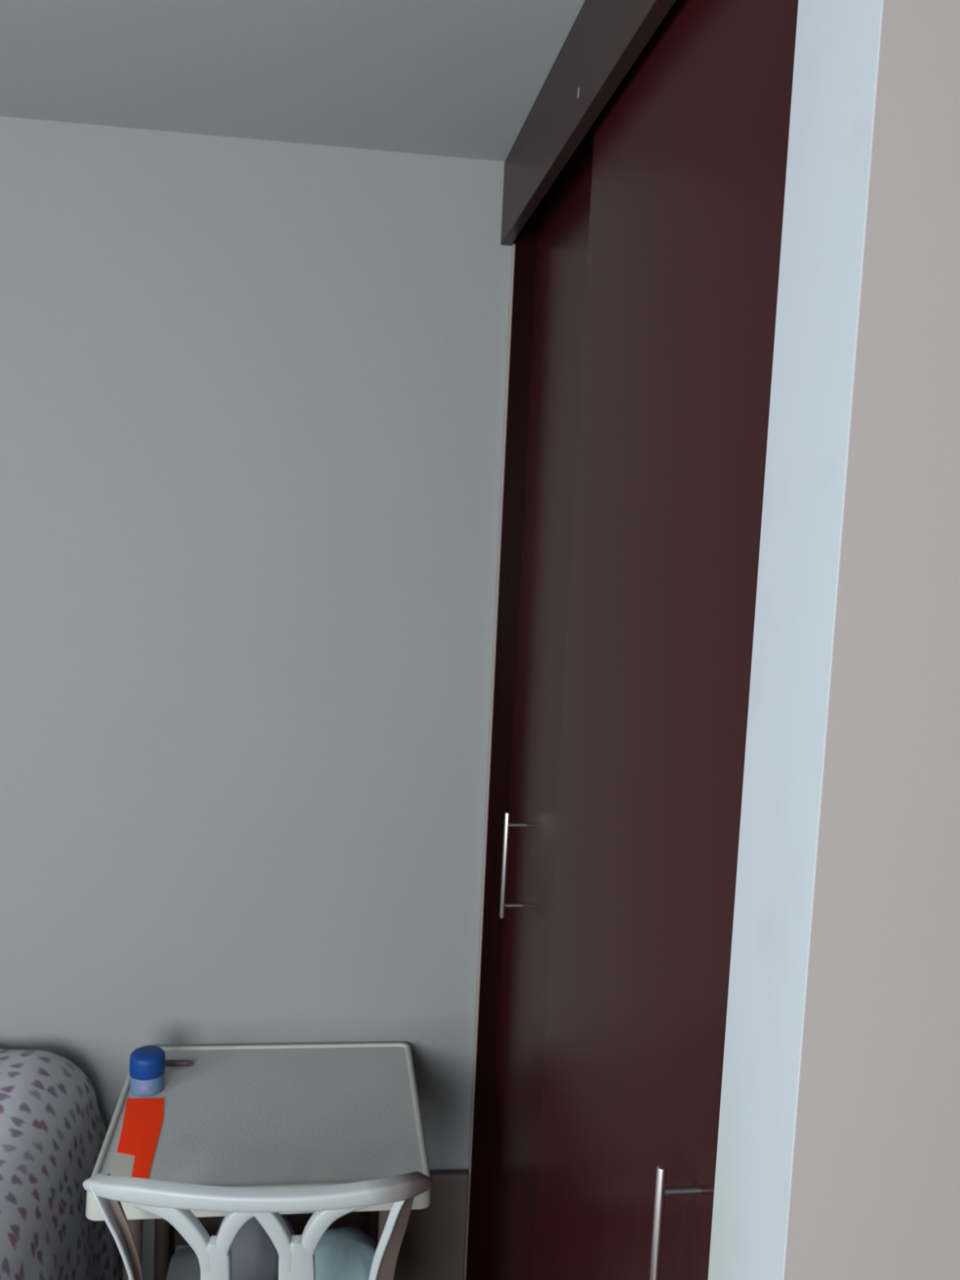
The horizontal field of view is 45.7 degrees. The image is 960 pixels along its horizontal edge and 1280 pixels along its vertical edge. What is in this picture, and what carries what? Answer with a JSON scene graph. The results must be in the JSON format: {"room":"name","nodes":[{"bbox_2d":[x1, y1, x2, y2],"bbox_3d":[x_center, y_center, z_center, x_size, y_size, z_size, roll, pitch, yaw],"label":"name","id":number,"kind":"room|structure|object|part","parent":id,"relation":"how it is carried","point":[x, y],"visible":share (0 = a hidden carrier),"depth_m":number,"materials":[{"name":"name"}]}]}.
{"room":"bedroom","nodes":[
{"label":"bedroom","id":0,"kind":"room"},
{"bbox_2d":[0,115,513,1279],"bbox_3d":[-0.937,0.278,2.158,3.250,2.400,0.150,2,6,-8],"label":"wall","id":1,"kind":"structure","parent":0,"point":[252,391],"depth_m":2.11,"materials":[{"name":"paint"}]},
{"bbox_2d":[0,0,585,161],"bbox_3d":[-0.089,-0.730,0.083,4.300,0.100,4.250,2,6,-8],"label":"ceiling","id":2,"kind":"structure","parent":0,"point":[455,78],"depth_m":1.70,"materials":[{"name":"paint"}]},
{"bbox_2d":[707,0,959,1279],"bbox_3d":[1.046,0.497,0.905,1.750,2.400,0.126,2,6,-8],"label":"wall","id":3,"kind":"structure","parent":0,"point":[838,1149],"depth_m":0.70,"materials":[{"name":"beige paint"}]},
{"bbox_3d":[-0.205,1.755,0.335,4.300,0.100,4.250,2,6,-8],"label":"floor","id":4,"kind":"structure","parent":0,"visible":0},
{"bbox_2d":[0,1048,122,1279],"bbox_3d":[-1.037,1.198,1.154,1.043,0.764,1.943,2,6,-8],"label":"bed","id":5,"kind":"object","parent":4,"relation":"on","point":[53,1132],"visible":0.85,"depth_m":1.87,"materials":[{"name":"white fabric"}]},
{"bbox_2d":[82,1171,432,1279],"bbox_3d":[-0.352,1.127,1.833,0.488,0.831,0.524,2,6,-8],"label":"plastic chair","id":6,"kind":"object","parent":4,"relation":"on","point":[206,1257],"visible":0.93,"depth_m":1.56,"materials":[{"name":"white plastic"}]},
{"bbox_3d":[-0.535,1.300,2.060,0.047,0.425,0.065,2,6,-8],"label":"leg","id":7,"kind":"part","parent":6,"relation":"part of","materials":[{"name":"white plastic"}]},
{"bbox_3d":[-0.360,1.120,1.875,0.328,0.045,0.400,2,6,-8],"label":"seat","id":8,"kind":"part","parent":6,"relation":"part of","materials":[{"name":"white plastic"}]},
{"bbox_2d":[215,1213,296,1279],"bbox_3d":[-0.389,1.036,1.977,0.142,0.118,0.138,2,6,-8],"label":"cloth bundle","id":9,"kind":"object","parent":6,"relation":"on","point":[255,1256],"visible":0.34,"depth_m":1.92,"materials":[{"name":"grey fabric"}]},
{"bbox_3d":[-0.307,0.759,1.578,0.488,0.043,0.087,2,6,-6],"label":"rail","id":10,"kind":"part","parent":6,"relation":"part of","materials":[{"name":"white plastic"}]},
{"bbox_2d":[314,1226,377,1279],"bbox_3d":[-0.231,1.047,1.885,0.167,0.125,0.186,2,6,-8],"label":"cloth bundle","id":11,"kind":"object","parent":6,"relation":"on","point":[345,1253],"visible":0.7,"depth_m":1.85,"materials":[{"name":"fabric"}]},
{"bbox_2d":[85,1042,431,1279],"bbox_3d":[-0.379,1.164,2.000,0.521,0.723,0.483,2,6,-8],"label":"plastic table","id":12,"kind":"object","parent":4,"relation":"on","point":[313,1114],"visible":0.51,"depth_m":1.94,"materials":[{"name":"white plastic"}]},
{"bbox_3d":[-0.553,1.184,1.796,0.044,0.708,0.044,2,6,-8],"label":"leg","id":13,"kind":"part","parent":12,"relation":"part of","materials":[{"name":"brown paint"}]},
{"bbox_2d":[109,1097,164,1178],"bbox_3d":[-0.560,0.810,1.860,0.073,0.001,0.249,2,6,-8],"label":"paper card","id":14,"kind":"object","parent":12,"relation":"on","point":[143,1118],"visible":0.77,"depth_m":1.86,"materials":[{"name":"red paper"}]},
{"bbox_2d":[128,1045,165,1096],"bbox_3d":[-0.587,0.759,2.010,0.061,0.070,0.061,2,6,-8],"label":"plastic jar","id":15,"kind":"object","parent":12,"relation":"on","point":[147,1063],"visible":1,"depth_m":1.99,"materials":[{"name":"blue plastic"}]},
{"bbox_3d":[-0.601,1.145,2.152,0.044,0.708,0.044,2,6,-8],"label":"leg","id":16,"kind":"part","parent":12,"relation":"part of","materials":[{"name":"brown paint"}]},
{"bbox_2d":[165,1059,194,1066],"bbox_3d":[-0.571,0.780,2.102,0.085,0.011,0.011,2,6,-5],"label":"pen","id":17,"kind":"object","parent":12,"relation":"on","point":[168,1062],"visible":0.65,"depth_m":2.10,"materials":[{"name":"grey plastic"}]},
{"bbox_3d":[-0.205,1.158,2.206,0.044,0.708,0.044,2,6,-8],"label":"leg","id":18,"kind":"part","parent":12,"relation":"part of","materials":[{"name":"brown paint"}]},
{"bbox_3d":[-0.158,1.197,1.850,0.044,0.708,0.044,2,6,-8],"label":"leg","id":19,"kind":"part","parent":12,"relation":"part of","materials":[{"name":"brown paint"}]},
{"bbox_2d":[153,1170,469,1279],"bbox_3d":[-0.333,1.275,2.249,0.606,0.455,0.018,2,6,-8],"label":"board","id":20,"kind":"object","parent":4,"relation":"on","point":[433,1246],"visible":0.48,"depth_m":2.26,"materials":[{"name":"brown wood"}]},
{"bbox_2d":[463,0,798,1279],"bbox_3d":[0.392,0.400,1.573,0.640,2.399,1.378,2,6,-8],"label":"closet","id":21,"kind":"object","parent":4,"relation":"on","point":[645,175],"visible":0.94,"depth_m":1.27,"materials":[{"name":"laminate"}]},
{"bbox_3d":[0.308,0.351,2.246,0.596,2.351,0.018,2,6,-8],"label":"panel","id":22,"kind":"part","parent":21,"relation":"part of","materials":[{"name":"white paint"}]},
{"bbox_3d":[0.044,0.398,2.011,0.009,0.190,0.009,7,7,37],"label":"handle","id":23,"kind":"part","parent":21,"relation":"part of","materials":[{"name":"metal"}]},
{"bbox_3d":[0.060,0.471,2.021,0.032,0.007,0.007,2,6,-8],"label":"post","id":24,"kind":"part","parent":21,"relation":"part of","materials":[{"name":"metal"}]},
{"bbox_3d":[0.066,0.326,2.006,0.032,0.007,0.007,2,6,-8],"label":"post","id":25,"kind":"part","parent":21,"relation":"part of","materials":[{"name":"metal"}]},
{"bbox_3d":[0.115,0.372,1.822,0.018,2.313,0.770,2,6,-8],"label":"door","id":26,"kind":"part","parent":21,"relation":"part of","materials":[{"name":"brown wood"}]},
{"bbox_3d":[0.150,0.541,0.975,0.009,0.191,0.009,7,7,37],"label":"handle","id":27,"kind":"part","parent":21,"relation":"part of","materials":[{"name":"metal"}]},
{"bbox_3d":[0.172,0.469,0.971,0.032,0.007,0.007,2,6,-8],"label":"post","id":28,"kind":"part","parent":21,"relation":"part of","materials":[{"name":"metal"}]}
]}

